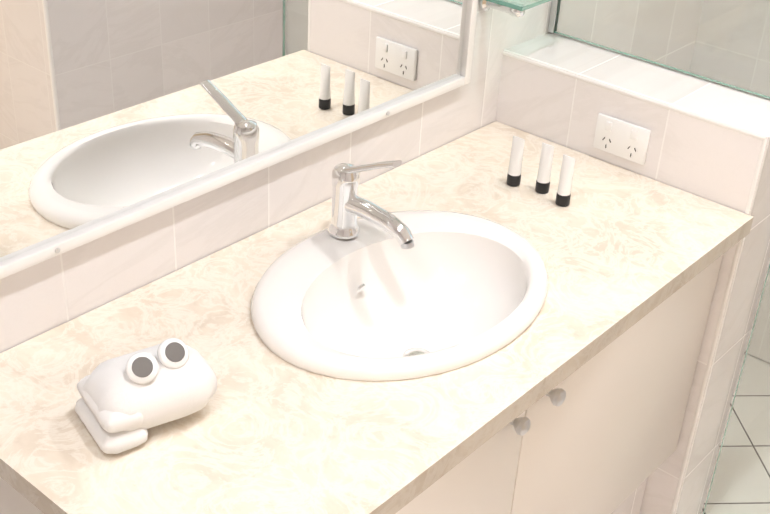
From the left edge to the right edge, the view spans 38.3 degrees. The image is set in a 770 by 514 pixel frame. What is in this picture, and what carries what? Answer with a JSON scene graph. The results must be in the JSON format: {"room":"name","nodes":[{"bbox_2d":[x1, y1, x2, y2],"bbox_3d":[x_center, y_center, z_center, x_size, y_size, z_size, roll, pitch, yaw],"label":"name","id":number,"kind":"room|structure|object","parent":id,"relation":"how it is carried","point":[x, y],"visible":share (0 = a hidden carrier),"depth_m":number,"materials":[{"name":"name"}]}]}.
{"room":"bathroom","nodes":[
{"label":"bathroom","id":0,"kind":"room"},
{"bbox_2d":[0,0,703,352],"bbox_3d":[-0.482,-0.132,1.568,0.120,2.250,4.188,26,37,33],"label":"wall","id":1,"kind":"structure","parent":0,"point":[40,298],"depth_m":1.92,"materials":[{"name":"tile"}]},
{"bbox_2d":[0,0,477,278],"bbox_3d":[-0.201,-0.650,1.474,0.022,1.210,1.204,26,37,33],"label":"mirror","id":2,"kind":"object","parent":1,"relation":"attached to","point":[115,115],"visible":1,"depth_m":1.62,"materials":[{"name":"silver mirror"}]},
{"bbox_2d":[480,0,550,17],"bbox_3d":[0.304,-0.516,2.190,0.108,0.040,0.280,26,37,33],"label":"shelf","id":3,"kind":"object","parent":1,"relation":"attached to","point":[514,9],"visible":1,"depth_m":2.10,"materials":[{"name":"clear glass"}]},
{"bbox_2d":[496,32,769,513],"bbox_3d":[0.491,0.104,2.442,0.576,1.056,0.182,26,37,33],"label":"wall","id":4,"kind":"structure","parent":0,"point":[709,140],"depth_m":2.19,"materials":[{"name":"tile"}]},
{"bbox_2d":[593,113,650,164],"bbox_3d":[0.458,-0.229,2.153,0.115,0.073,0.012,26,37,33],"label":"electrical outlet","id":5,"kind":"object","parent":4,"relation":"attached to","point":[622,139],"visible":1,"depth_m":2.15,"materials":[{"name":"white plastic"}]},
{"bbox_2d":[548,0,769,513],"bbox_3d":[0.662,-0.258,2.204,0.824,1.931,0.018,26,37,33],"label":"glass panel","id":6,"kind":"object","parent":4,"relation":"attached to","point":[554,16],"visible":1,"depth_m":2.29,"materials":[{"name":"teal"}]},
{"bbox_2d":[690,0,769,362],"bbox_3d":[1.730,-0.427,2.294,2.220,2.250,0.120,26,37,33],"label":"wall","id":7,"kind":"structure","parent":0,"point":[751,81],"depth_m":2.94,"materials":[{"name":"tile"}]},
{"bbox_3d":[0.013,1.440,1.275,2.340,0.100,3.320,26,37,33],"label":"floor","id":8,"kind":"structure","parent":0,"visible":0},
{"bbox_2d":[0,229,749,513],"bbox_3d":[0.009,0.449,2.000,0.578,0.864,1.281,26,37,33],"label":"bathroom vanity","id":9,"kind":"object","parent":8,"relation":"on","point":[572,397],"depth_m":1.91,"materials":[{"name":"wood"}]},
{"bbox_2d":[0,121,753,513],"bbox_3d":[0.027,0.067,1.761,0.584,0.035,1.308,26,37,33],"label":"countertop","id":10,"kind":"structure","parent":9,"relation":"on","point":[275,435],"depth_m":1.56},
{"bbox_2d":[75,338,216,453],"bbox_3d":[-0.309,0.160,1.424,0.136,0.113,0.180,26,37,33],"label":"frog figurine","id":11,"kind":"object","parent":10,"relation":"on","point":[125,402],"visible":1,"depth_m":1.39,"materials":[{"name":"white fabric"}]},
{"bbox_2d":[250,210,548,380],"bbox_3d":[0.028,0.090,1.774,0.414,0.134,0.534,26,37,33],"label":"basin","id":12,"kind":"object","parent":10,"relation":"in","point":[448,291],"visible":0.94,"depth_m":1.82,"materials":[{"name":"white ceramic"}]},
{"bbox_2d":[328,160,413,248],"bbox_3d":[-0.019,-0.093,1.782,0.175,0.168,0.054,26,37,33],"label":"tap","id":13,"kind":"object","parent":12,"relation":"on","point":[349,205],"visible":1,"depth_m":1.79,"materials":[{"name":"silver metal"}]},
{"bbox_2d":[507,136,524,186],"bbox_3d":[0.244,-0.179,2.069,0.026,0.095,0.026,10,31,10],"label":"toiletries","id":14,"kind":"object","parent":10,"relation":"on","point":[515,165],"depth_m":2.06,"materials":[{"name":"white plastic"}]},
{"bbox_2d":[535,142,553,193],"bbox_3d":[0.296,-0.164,2.050,0.026,0.095,0.026,10,31,10],"label":"toiletries","id":15,"kind":"object","parent":10,"relation":"on","point":[542,186],"depth_m":2.04,"materials":[{"name":"white plastic"}]},
{"bbox_2d":[555,154,575,206],"bbox_3d":[0.327,-0.139,2.009,0.026,0.095,0.026,10,31,10],"label":"toiletries","id":16,"kind":"object","parent":10,"relation":"on","point":[563,194],"depth_m":2.00,"materials":[{"name":"white plastic"}]},
{"label":"outside","id":17,"kind":"structure","parent":0,"visible":0},
{"bbox_2d":[701,352,769,513],"bbox_3d":[1.379,0.695,2.676,2.340,0.096,0.868,26,37,33],"label":"floor","id":18,"kind":"structure","parent":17,"point":[745,469],"depth_m":2.86,"materials":[{"name":"tile"}]}
]}

